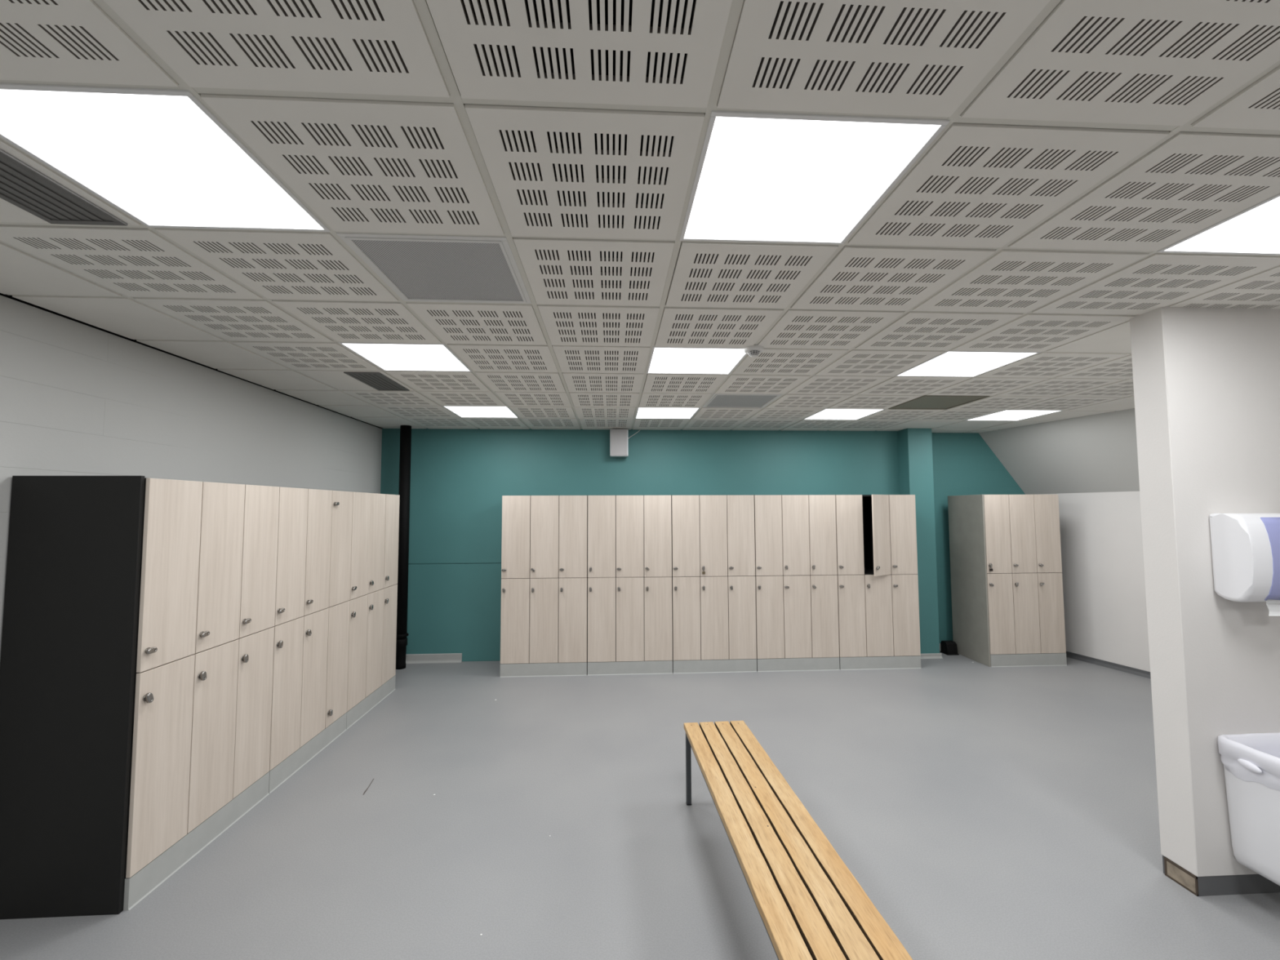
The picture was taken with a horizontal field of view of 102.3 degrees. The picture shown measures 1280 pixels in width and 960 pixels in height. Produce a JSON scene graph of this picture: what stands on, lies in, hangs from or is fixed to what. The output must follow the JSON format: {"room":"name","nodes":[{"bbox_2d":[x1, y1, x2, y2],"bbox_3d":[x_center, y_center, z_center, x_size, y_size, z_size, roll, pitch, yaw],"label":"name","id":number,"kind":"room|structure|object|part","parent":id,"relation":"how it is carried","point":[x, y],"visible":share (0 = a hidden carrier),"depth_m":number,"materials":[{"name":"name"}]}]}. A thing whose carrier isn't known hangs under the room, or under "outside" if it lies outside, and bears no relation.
{"room":"changing room","nodes":[
{"label":"changing room","id":0,"kind":"room"},
{"bbox_2d":[0,295,382,659],"bbox_3d":[-2.870,0.335,1.580,0.200,3.000,9.500,0,-3,-3],"label":"wall","id":1,"kind":"structure","parent":0,"point":[77,398],"depth_m":2.92,"materials":[{"name":"white paint"}]},
{"bbox_2d":[0,293,382,428],"bbox_3d":[-2.765,-0.874,1.520,0.005,0.040,9.030,0,-3,-3],"label":"trim","id":2,"kind":"structure","parent":1,"relation":"attached to","point":[1,294],"depth_m":2.95,"materials":[{"name":"black"}]},
{"bbox_2d":[0,0,1279,432],"bbox_3d":[2.560,-0.903,1.896,11.080,0.096,9.600,0,-3,-3],"label":"ceiling","id":3,"kind":"structure","parent":0,"point":[1082,140],"depth_m":1.56,"materials":[{"name":"tile"}]},
{"bbox_2d":[0,148,127,226],"bbox_3d":[-1.806,-0.863,1.433,0.240,0.007,0.545,0,-3,-3],"label":"ceiling vent","id":4,"kind":"object","parent":3,"relation":"in","point":[23,186],"visible":1,"depth_m":1.56,"materials":[{"name":"grey metal"}]},
{"bbox_2d":[0,82,330,231],"bbox_3d":[-1.344,-0.895,1.458,0.595,0.054,0.595,0,-3,-3],"label":"ceiling light","id":5,"kind":"object","parent":3,"relation":"attached to","point":[160,157],"visible":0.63,"depth_m":1.39,"materials":[{"name":"white plastic"}]},
{"bbox_2d":[343,372,409,391],"bbox_3d":[-1.936,-0.726,3.821,0.240,0.007,0.535,0,-3,-3],"label":"ceiling vent","id":6,"kind":"object","parent":3,"relation":"in","point":[377,380],"visible":1,"depth_m":3.79,"materials":[{"name":"grey metal"}]},
{"bbox_2d":[337,342,471,371],"bbox_3d":[-1.441,-0.792,3.252,0.595,0.054,0.595,0,-3,-3],"label":"ceiling light","id":7,"kind":"object","parent":3,"relation":"attached to","point":[409,357],"visible":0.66,"depth_m":3.21,"materials":[{"name":"white plastic"}]},
{"bbox_2d":[336,232,531,303],"bbox_3d":[-0.777,-0.865,2.089,0.581,0.067,0.581,0,-3,-3],"label":"ceiling vent","id":8,"kind":"object","parent":3,"relation":"in","point":[415,267],"visible":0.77,"depth_m":2.02,"materials":[{"name":"white metal"}]},
{"bbox_2d":[442,405,519,417],"bbox_3d":[-1.539,-0.690,5.046,0.595,0.054,0.595,0,-3,-3],"label":"ceiling light","id":9,"kind":"object","parent":3,"relation":"attached to","point":[467,411],"visible":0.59,"depth_m":5.04,"materials":[{"name":"white plastic"}]},
{"bbox_2d":[635,406,700,418],"bbox_3d":[0.258,-0.691,5.144,0.595,0.054,0.595,0,-3,-3],"label":"ceiling light","id":10,"kind":"object","parent":3,"relation":"attached to","point":[642,412],"visible":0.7,"depth_m":5.12,"materials":[{"name":"white plastic"}]},
{"bbox_2d":[645,346,747,374],"bbox_3d":[0.356,-0.793,3.350,0.595,0.054,0.595,0,-3,-3],"label":"ceiling light","id":11,"kind":"object","parent":3,"relation":"attached to","point":[663,360],"visible":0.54,"depth_m":3.32,"materials":[{"name":"white plastic"}]},
{"bbox_2d":[702,393,782,408],"bbox_3d":[0.890,-0.729,4.579,0.581,0.067,0.581,0,-3,-3],"label":"ceiling vent","id":12,"kind":"object","parent":3,"relation":"in","point":[717,400],"visible":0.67,"depth_m":4.55,"materials":[{"name":"white metal"}]},
{"bbox_2d":[743,344,764,357],"bbox_3d":[0.676,-0.760,3.062,0.116,0.056,0.116,0,-3,-3],"label":"smoke detector","id":13,"kind":"object","parent":3,"relation":"attached to","point":[753,351],"visible":1,"depth_m":3.03,"materials":[{"name":"white plastic"}]},
{"bbox_2d":[679,110,950,244],"bbox_3d":[0.454,-0.896,1.556,0.595,0.054,0.595,0,-3,-3],"label":"ceiling light","id":14,"kind":"object","parent":3,"relation":"attached to","point":[760,177],"visible":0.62,"depth_m":1.47,"materials":[{"name":"white plastic"}]},
{"bbox_2d":[802,408,885,419],"bbox_3d":[2.056,-0.692,5.242,0.595,0.054,0.595,0,-3,-3],"label":"ceiling light","id":15,"kind":"object","parent":3,"relation":"attached to","point":[825,414],"visible":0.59,"depth_m":5.24,"materials":[{"name":"white plastic"}]},
{"bbox_2d":[888,395,989,409],"bbox_3d":[2.687,-0.730,4.677,0.581,0.067,0.581,0,-3,-3],"label":"ceiling vent","id":16,"kind":"object","parent":3,"relation":"in","point":[925,402],"visible":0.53,"depth_m":4.65,"materials":[{"name":"grey metal"}]},
{"bbox_2d":[894,350,1041,377],"bbox_3d":[2.153,-0.794,3.448,0.595,0.054,0.595,0,-3,-3],"label":"ceiling light","id":17,"kind":"object","parent":3,"relation":"attached to","point":[949,363],"visible":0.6,"depth_m":3.42,"materials":[{"name":"white plastic"}]},
{"bbox_2d":[965,409,1062,421],"bbox_3d":[3.853,-0.692,5.340,0.595,0.054,0.595,0,-3,-3],"label":"ceiling light","id":18,"kind":"object","parent":3,"relation":"attached to","point":[1006,415],"visible":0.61,"depth_m":5.32,"materials":[{"name":"white plastic"}]},
{"bbox_2d":[1156,193,1279,255],"bbox_3d":[2.251,-0.897,1.653,0.595,0.054,0.595,0,-3,-3],"label":"ceiling light","id":19,"kind":"object","parent":3,"relation":"attached to","point":[1255,229],"visible":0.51,"depth_m":1.82,"materials":[{"name":"white plastic"}]},
{"bbox_2d":[0,649,1279,959],"bbox_3d":[2.268,1.905,1.770,10.480,0.150,9.500,0,-3,-3],"label":"floor","id":20,"kind":"structure","parent":0,"point":[984,812],"depth_m":2.79,"materials":[{"name":"grey plastic"}]},
{"bbox_2d":[0,475,279,919],"bbox_3d":[-2.526,0.953,2.730,0.592,1.894,0.945,0,-3,-3],"label":"locker","id":21,"kind":"object","parent":20,"relation":"on","point":[136,661],"visible":1,"depth_m":2.30,"materials":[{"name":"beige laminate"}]},
{"bbox_3d":[-2.523,0.927,2.268,0.547,1.894,0.019,0,-3,-3],"label":"panel","id":22,"kind":"part","parent":21,"relation":"part of","materials":[{"name":"black laminate"}]},
{"bbox_3d":[-2.247,1.310,2.426,0.018,0.875,0.303,0,-3,-3],"label":"door","id":23,"kind":"part","parent":21,"relation":"part of","materials":[{"name":"brown wood"}]},
{"bbox_3d":[-2.250,0.434,2.476,0.018,0.870,0.303,0,-3,-3],"label":"door","id":24,"kind":"part","parent":21,"relation":"part of","materials":[{"name":"brown wood"}]},
{"bbox_3d":[-2.264,1.328,2.734,0.018,0.875,0.303,0,-3,-3],"label":"door","id":25,"kind":"part","parent":21,"relation":"part of","materials":[{"name":"brown wood"}]},
{"bbox_3d":[-2.267,0.452,2.784,0.018,0.870,0.303,0,-3,-3],"label":"door","id":26,"kind":"part","parent":21,"relation":"part of","materials":[{"name":"brown wood"}]},
{"bbox_3d":[-2.282,1.345,3.041,0.018,0.875,0.303,0,-3,-3],"label":"door","id":27,"kind":"part","parent":21,"relation":"part of","materials":[{"name":"brown wood"}]},
{"bbox_3d":[-2.284,0.469,3.091,0.018,0.870,0.303,0,-3,-3],"label":"door","id":28,"kind":"part","parent":21,"relation":"part of","materials":[{"name":"brown wood"}]},
{"bbox_2d":[268,486,352,793],"bbox_3d":[-2.575,1.011,3.664,0.588,1.886,0.924,0,-3,-3],"label":"locker","id":29,"kind":"object","parent":20,"relation":"on","point":[308,712],"visible":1,"depth_m":3.58,"materials":[{"name":"beige laminate"}]},
{"bbox_3d":[-2.297,1.363,3.349,0.018,0.875,0.303,0,-3,-3],"label":"door","id":30,"kind":"part","parent":29,"relation":"part of","materials":[{"name":"brown wood"}]},
{"bbox_3d":[-2.301,0.487,3.399,0.018,0.870,0.303,0,-3,-3],"label":"door","id":31,"kind":"part","parent":29,"relation":"part of","materials":[{"name":"brown wood"}]},
{"bbox_3d":[-2.314,1.381,3.657,0.018,0.875,0.303,0,-3,-3],"label":"door","id":32,"kind":"part","parent":29,"relation":"part of","materials":[{"name":"brown wood"}]},
{"bbox_3d":[-2.317,0.505,3.707,0.018,0.870,0.303,0,-3,-3],"label":"door","id":33,"kind":"part","parent":29,"relation":"part of","materials":[{"name":"brown wood"}]},
{"bbox_3d":[-2.331,1.398,3.964,0.018,0.875,0.303,0,-3,-3],"label":"door","id":34,"kind":"part","parent":29,"relation":"part of","materials":[{"name":"brown wood"}]},
{"bbox_3d":[-2.334,0.522,4.014,0.018,0.870,0.303,0,-3,-3],"label":"door","id":35,"kind":"part","parent":29,"relation":"part of","materials":[{"name":"brown wood"}]},
{"bbox_2d":[346,492,399,728],"bbox_3d":[-2.624,1.063,4.587,0.589,1.886,0.924,0,-3,-3],"label":"locker","id":36,"kind":"object","parent":20,"relation":"on","point":[372,633],"visible":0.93,"depth_m":4.53,"materials":[{"name":"beige laminate"}]},
{"bbox_3d":[-2.348,1.416,4.272,0.018,0.875,0.303,0,-3,-3],"label":"door","id":37,"kind":"part","parent":36,"relation":"part of","materials":[{"name":"brown wood"}]},
{"bbox_3d":[-2.350,0.540,4.322,0.018,0.870,0.303,0,-3,-3],"label":"door","id":38,"kind":"part","parent":36,"relation":"part of","materials":[{"name":"brown wood"}]},
{"bbox_3d":[-2.364,1.434,4.580,0.018,0.875,0.303,0,-3,-3],"label":"door","id":39,"kind":"part","parent":36,"relation":"part of","materials":[{"name":"brown wood"}]},
{"bbox_3d":[-2.369,0.558,4.630,0.018,0.870,0.303,0,-3,-3],"label":"door","id":40,"kind":"part","parent":36,"relation":"part of","materials":[{"name":"brown wood"}]},
{"bbox_3d":[-2.382,1.451,4.887,0.018,0.875,0.303,0,-3,-3],"label":"door","id":41,"kind":"part","parent":36,"relation":"part of","materials":[{"name":"brown wood"}]},
{"bbox_3d":[-2.385,0.575,4.937,0.018,0.870,0.303,0,-3,-3],"label":"door","id":42,"kind":"part","parent":36,"relation":"part of","materials":[{"name":"brown wood"}]},
{"bbox_2d":[395,425,411,669],"bbox_3d":[-2.641,0.728,5.748,0.128,2.689,0.128,-3,-4,41],"label":"drain pipe","id":43,"kind":"object","parent":20,"relation":"on","point":[405,430],"visible":0.9,"depth_m":5.71,"materials":[{"name":"black paint"}]},
{"bbox_2d":[395,637,407,669],"bbox_3d":[-2.637,1.910,5.681,0.128,0.320,0.128,0,-3,-3],"label":"socket","id":44,"kind":"object","parent":43,"relation":"attached to","point":[401,642],"depth_m":5.63,"materials":[{"name":"black paint"}]},
{"bbox_2d":[499,495,587,677],"bbox_3d":[-1.024,1.121,5.699,0.900,1.886,0.589,0,-3,-3],"label":"locker","id":45,"kind":"object","parent":20,"relation":"on","point":[544,617],"visible":1,"depth_m":5.43,"materials":[{"name":"beige laminate"}]},
{"bbox_3d":[-1.309,1.477,5.403,0.295,0.875,0.018,0,-3,-3],"label":"door","id":46,"kind":"part","parent":45,"relation":"part of","materials":[{"name":"brown wood"}]},
{"bbox_3d":[-1.312,0.601,5.454,0.295,0.870,0.018,0,-3,-3],"label":"door","id":47,"kind":"part","parent":45,"relation":"part of","materials":[{"name":"brown wood"}]},
{"bbox_3d":[-1.009,1.477,5.420,0.295,0.875,0.018,0,-3,-3],"label":"door","id":48,"kind":"part","parent":45,"relation":"part of","materials":[{"name":"brown wood"}]},
{"bbox_3d":[-1.012,0.601,5.470,0.295,0.870,0.018,0,-3,-3],"label":"door","id":49,"kind":"part","parent":45,"relation":"part of","materials":[{"name":"brown wood"}]},
{"bbox_3d":[-0.709,1.476,5.435,0.295,0.875,0.018,0,-3,-3],"label":"door","id":50,"kind":"part","parent":45,"relation":"part of","materials":[{"name":"brown wood"}]},
{"bbox_3d":[-0.712,0.600,5.486,0.295,0.870,0.018,0,-3,-3],"label":"door","id":51,"kind":"part","parent":45,"relation":"part of","materials":[{"name":"brown wood"}]},
{"bbox_2d":[587,495,672,675],"bbox_3d":[-0.121,1.121,5.748,0.900,1.886,0.588,0,-3,-3],"label":"locker","id":52,"kind":"object","parent":20,"relation":"on","point":[629,537],"visible":1,"depth_m":5.48,"materials":[{"name":"beige laminate"}]},
{"bbox_3d":[-0.406,1.476,5.452,0.295,0.875,0.018,0,-3,-3],"label":"door","id":53,"kind":"part","parent":52,"relation":"part of","materials":[{"name":"brown wood"}]},
{"bbox_3d":[-0.409,0.600,5.503,0.295,0.870,0.018,0,-3,-3],"label":"door","id":54,"kind":"part","parent":52,"relation":"part of","materials":[{"name":"brown wood"}]},
{"bbox_3d":[-0.106,1.476,5.468,0.295,0.875,0.018,0,-3,-3],"label":"door","id":55,"kind":"part","parent":52,"relation":"part of","materials":[{"name":"brown wood"}]},
{"bbox_3d":[-0.109,0.600,5.519,0.295,0.870,0.018,0,-3,-3],"label":"door","id":56,"kind":"part","parent":52,"relation":"part of","materials":[{"name":"brown wood"}]},
{"bbox_3d":[0.191,0.600,5.535,0.295,0.870,0.018,0,-3,-3],"label":"door","id":57,"kind":"part","parent":52,"relation":"part of","materials":[{"name":"brown wood"}]},
{"bbox_3d":[0.195,1.476,5.486,0.295,0.875,0.018,0,-3,-3],"label":"door","id":58,"kind":"part","parent":52,"relation":"part of","materials":[{"name":"brown wood"}]},
{"bbox_2d":[671,494,756,673],"bbox_3d":[0.782,1.120,5.797,0.900,1.886,0.588,0,-3,-3],"label":"locker","id":59,"kind":"object","parent":20,"relation":"on","point":[713,612],"visible":0.99,"depth_m":5.53,"materials":[{"name":"beige laminate"}]},
{"bbox_3d":[0.494,0.600,5.553,0.295,0.870,0.018,0,-3,-3],"label":"door","id":60,"kind":"part","parent":59,"relation":"part of","materials":[{"name":"brown wood"}]},
{"bbox_3d":[0.498,1.476,5.501,0.295,0.875,0.018,0,-3,-3],"label":"door","id":61,"kind":"part","parent":59,"relation":"part of","materials":[{"name":"brown wood"}]},
{"bbox_3d":[0.795,0.600,5.568,0.295,0.870,0.018,0,-3,-3],"label":"door","id":62,"kind":"part","parent":59,"relation":"part of","materials":[{"name":"brown wood"}]},
{"bbox_3d":[0.798,1.476,5.518,0.295,0.875,0.018,0,-3,-3],"label":"door","id":63,"kind":"part","parent":59,"relation":"part of","materials":[{"name":"brown wood"}]},
{"bbox_3d":[1.095,0.600,5.584,0.295,0.870,0.018,0,-3,-3],"label":"door","id":64,"kind":"part","parent":59,"relation":"part of","materials":[{"name":"brown wood"}]},
{"bbox_3d":[1.098,1.476,5.534,0.295,0.875,0.018,0,-3,-3],"label":"door","id":65,"kind":"part","parent":59,"relation":"part of","materials":[{"name":"brown wood"}]},
{"bbox_2d":[753,494,839,671],"bbox_3d":[1.686,1.120,5.846,0.900,1.886,0.588,0,-3,-3],"label":"locker","id":66,"kind":"object","parent":20,"relation":"on","point":[796,572],"visible":0.99,"depth_m":5.58,"materials":[{"name":"beige laminate"}]},
{"bbox_3d":[1.398,0.599,5.600,0.295,0.870,0.018,0,-3,-3],"label":"door","id":67,"kind":"part","parent":66,"relation":"part of","materials":[{"name":"brown wood"}]},
{"bbox_3d":[1.401,1.475,5.550,0.295,0.875,0.018,0,-3,-3],"label":"door","id":68,"kind":"part","parent":66,"relation":"part of","materials":[{"name":"brown wood"}]},
{"bbox_3d":[1.698,0.599,5.617,0.295,0.870,0.018,0,-3,-3],"label":"door","id":69,"kind":"part","parent":66,"relation":"part of","materials":[{"name":"brown wood"}]},
{"bbox_3d":[1.701,1.475,5.568,0.295,0.875,0.018,0,-3,-3],"label":"door","id":70,"kind":"part","parent":66,"relation":"part of","materials":[{"name":"brown wood"}]},
{"bbox_3d":[1.998,0.599,5.633,0.295,0.870,0.018,0,-3,-3],"label":"door","id":71,"kind":"part","parent":66,"relation":"part of","materials":[{"name":"brown wood"}]},
{"bbox_3d":[2.002,1.475,5.583,0.295,0.875,0.018,0,-3,-3],"label":"door","id":72,"kind":"part","parent":66,"relation":"part of","materials":[{"name":"brown wood"}]},
{"bbox_2d":[684,720,912,959],"bbox_3d":[0.547,1.621,1.980,0.370,0.453,2.250,0,-3,-5],"label":"bench","id":73,"kind":"object","parent":20,"relation":"on","point":[810,904],"visible":1,"depth_m":1.88,"materials":[{"name":"brown wood"}]},
{"bbox_3d":[0.287,1.696,3.048,0.028,0.418,0.028,0,-3,-5],"label":"leg","id":74,"kind":"part","parent":73,"relation":"part of","materials":[{"name":"grey metal"}]},
{"bbox_3d":[0.546,1.440,1.991,0.352,0.028,2.206,0,-3,-5],"label":"frame","id":75,"kind":"part","parent":73,"relation":"part of","materials":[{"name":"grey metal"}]},
{"bbox_2d":[835,494,921,670],"bbox_3d":[2.593,1.115,5.827,0.900,1.886,0.726,0,-3,-3],"label":"locker","id":76,"kind":"object","parent":20,"relation":"on","point":[879,627],"visible":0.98,"depth_m":5.62,"materials":[{"name":"beige laminate"}]},
{"bbox_3d":[2.301,0.599,5.651,0.295,0.870,0.018,0,-3,-3],"label":"door","id":77,"kind":"part","parent":76,"relation":"part of","materials":[{"name":"brown wood"}]},
{"bbox_3d":[2.304,1.475,5.601,0.295,0.875,0.018,0,-3,-3],"label":"door","id":78,"kind":"part","parent":76,"relation":"part of","materials":[{"name":"brown wood"}]},
{"bbox_3d":[2.605,1.475,5.616,0.295,0.875,0.018,0,-3,-3],"label":"door","id":79,"kind":"part","parent":76,"relation":"part of","materials":[{"name":"brown wood"}]},
{"bbox_3d":[2.621,0.595,5.592,0.295,0.870,0.018,2,-4,-33],"label":"door","id":80,"kind":"part","parent":76,"relation":"part of","materials":[{"name":"brown wood"}]},
{"bbox_3d":[2.902,0.599,5.682,0.295,0.870,0.018,0,-3,-3],"label":"door","id":81,"kind":"part","parent":76,"relation":"part of","materials":[{"name":"brown wood"}]},
{"bbox_3d":[2.905,1.475,5.632,0.295,0.875,0.018,0,-3,-3],"label":"door","id":82,"kind":"part","parent":76,"relation":"part of","materials":[{"name":"brown wood"}]},
{"bbox_2d":[940,640,959,655],"bbox_3d":[3.701,2.004,6.166,0.140,0.142,0.150,0,-3,-3],"label":"box","id":83,"kind":"object","parent":20,"relation":"on","point":[947,647],"visible":1,"depth_m":6.12,"materials":[{"name":"black plastic"}]},
{"bbox_2d":[947,494,1066,666],"bbox_3d":[4.248,1.119,5.998,0.888,1.886,0.623,0,-3,-3],"label":"locker","id":84,"kind":"object","parent":20,"relation":"on","point":[1011,615],"visible":1,"depth_m":5.73,"materials":[{"name":"beige laminate"}]},
{"bbox_3d":[3.812,1.120,5.988,0.016,1.886,0.595,0,-3,-3],"label":"panel","id":85,"kind":"part","parent":84,"relation":"part of","materials":[{"name":"grey laminate"}]},
{"bbox_3d":[3.980,0.598,5.736,0.285,0.870,0.018,0,-3,-3],"label":"door","id":86,"kind":"part","parent":84,"relation":"part of","materials":[{"name":"brown wood"}]},
{"bbox_3d":[3.983,1.474,5.685,0.285,0.875,0.018,0,-3,-3],"label":"door","id":87,"kind":"part","parent":84,"relation":"part of","materials":[{"name":"brown wood"}]},
{"bbox_3d":[4.270,0.598,5.751,0.285,0.870,0.018,0,-3,-3],"label":"door","id":88,"kind":"part","parent":84,"relation":"part of","materials":[{"name":"brown wood"}]},
{"bbox_3d":[4.273,1.474,5.701,0.285,0.875,0.018,0,-3,-3],"label":"door","id":89,"kind":"part","parent":84,"relation":"part of","materials":[{"name":"brown wood"}]},
{"bbox_3d":[4.560,0.598,5.767,0.285,0.870,0.018,0,-3,-3],"label":"door","id":90,"kind":"part","parent":84,"relation":"part of","materials":[{"name":"brown wood"}]},
{"bbox_3d":[4.563,1.474,5.717,0.285,0.875,0.018,0,-3,-3],"label":"door","id":91,"kind":"part","parent":84,"relation":"part of","materials":[{"name":"brown wood"}]},
{"bbox_2d":[380,428,899,661],"bbox_3d":[0.085,0.592,6.263,6.210,3.000,0.314,0,-3,-3],"label":"wall","id":92,"kind":"structure","parent":0,"point":[460,477],"depth_m":6.08,"materials":[{"name":"teal paint"}]},
{"bbox_2d":[405,653,462,663],"bbox_3d":[-2.510,2.033,5.862,0.943,0.095,0.040,0,-3,-3],"label":"baseboard","id":93,"kind":"structure","parent":92,"relation":"attached to","point":[446,657],"depth_m":5.88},
{"bbox_2d":[609,429,639,457],"bbox_3d":[-0.172,-0.440,6.082,0.363,0.335,0.160,0,-3,-3],"label":"wall speaker","id":94,"kind":"object","parent":92,"relation":"attached to","point":[619,438],"visible":1,"depth_m":6.00,"materials":[{"name":"white plastic"}]},
{"bbox_2d":[610,430,627,455],"bbox_3d":[-0.243,-0.436,6.000,0.192,0.298,0.006,0,-3,-3],"label":"grille","id":95,"kind":"object","parent":94,"relation":"attached to","point":[619,438],"depth_m":6.00,"materials":[{"name":"white metal"}]},
{"bbox_2d":[897,428,939,653],"bbox_3d":[3.326,0.582,6.294,0.297,3.000,0.445,0,-3,-3],"label":"wall pier","id":96,"kind":"object","parent":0,"point":[915,459],"visible":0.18,"depth_m":6.08,"materials":[{"name":"teal paint"}]},
{"bbox_2d":[920,653,942,658],"bbox_3d":[3.344,2.040,5.968,0.325,0.050,0.040,0,-3,-3],"label":"baseboard","id":97,"kind":"object","parent":96,"relation":"attached to","point":[927,655],"visible":0.66,"depth_m":5.98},
{"bbox_2d":[931,432,1025,643],"bbox_3d":[4.499,0.594,6.581,2.100,3.000,0.200,0,-3,-3],"label":"wall","id":98,"kind":"structure","parent":0,"point":[964,464],"depth_m":6.49,"materials":[{"name":"teal paint"}]},
{"bbox_2d":[978,408,1139,494],"bbox_3d":[5.093,-0.492,4.739,0.934,1.144,4.466,1,-3,-16],"label":"wall","id":99,"kind":"structure","parent":0,"point":[1097,452],"depth_m":5.72,"materials":[{"name":"grey paint"}]},
{"bbox_2d":[1032,491,1150,671],"bbox_3d":[5.492,1.030,4.674,0.204,1.905,4.304,1,-3,-16],"label":"wall","id":100,"kind":"structure","parent":0,"point":[1103,572],"depth_m":5.67,"materials":[{"name":"white paint"}]},
{"bbox_2d":[1066,651,1151,679],"bbox_3d":[5.397,1.946,4.516,0.040,0.058,3.840,1,-3,-16],"label":"baseboard","id":101,"kind":"structure","parent":100,"relation":"attached to","point":[1144,673],"depth_m":5.59,"materials":[{"name":"grey plastic"}]},
{"bbox_2d":[1129,306,1279,876],"bbox_3d":[4.373,0.324,2.566,3.788,2.917,0.155,0,-3,-3],"label":"wall partition","id":102,"kind":"structure","parent":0,"point":[1206,380],"depth_m":2.42,"materials":[{"name":"white paint"}]},
{"bbox_2d":[1164,857,1198,896],"bbox_3d":[2.488,1.821,2.370,0.008,0.083,0.135,0,-3,-3],"label":"trim","id":103,"kind":"structure","parent":102,"relation":"attached to","point":[1173,871],"depth_m":2.37,"materials":[{"name":"brown wood"}]},
{"bbox_2d":[1162,855,1279,896],"bbox_3d":[4.380,1.821,2.480,3.784,0.083,0.149,0,-3,-3],"label":"baseboard","id":104,"kind":"structure","parent":102,"relation":"attached to","point":[1246,883],"depth_m":2.31,"materials":[{"name":"grey"}]},
{"bbox_2d":[1208,513,1279,616],"bbox_3d":[2.816,0.377,2.318,0.332,0.454,0.165,0,-3,-3],"label":"paper towel dispenser","id":105,"kind":"object","parent":102,"relation":"attached to","point":[1246,547],"visible":1,"depth_m":2.27,"materials":[{"name":"white plastic"}]},
{"bbox_2d":[1266,599,1279,616],"bbox_3d":[2.821,0.563,2.269,0.135,0.078,0.015,0,-3,-3],"label":"paper towel","id":106,"kind":"object","parent":105,"relation":"hanging from","point":[1273,605],"depth_m":2.27,"materials":[{"name":"white paper"}]},
{"bbox_2d":[1217,732,1279,885],"bbox_3d":[2.818,1.423,2.191,0.439,0.556,0.298,0,-3,-3],"label":"waste bin","id":107,"kind":"object","parent":102,"relation":"attached to","point":[1251,762],"visible":1,"depth_m":2.22,"materials":[{"name":"white plastic"}]}
]}

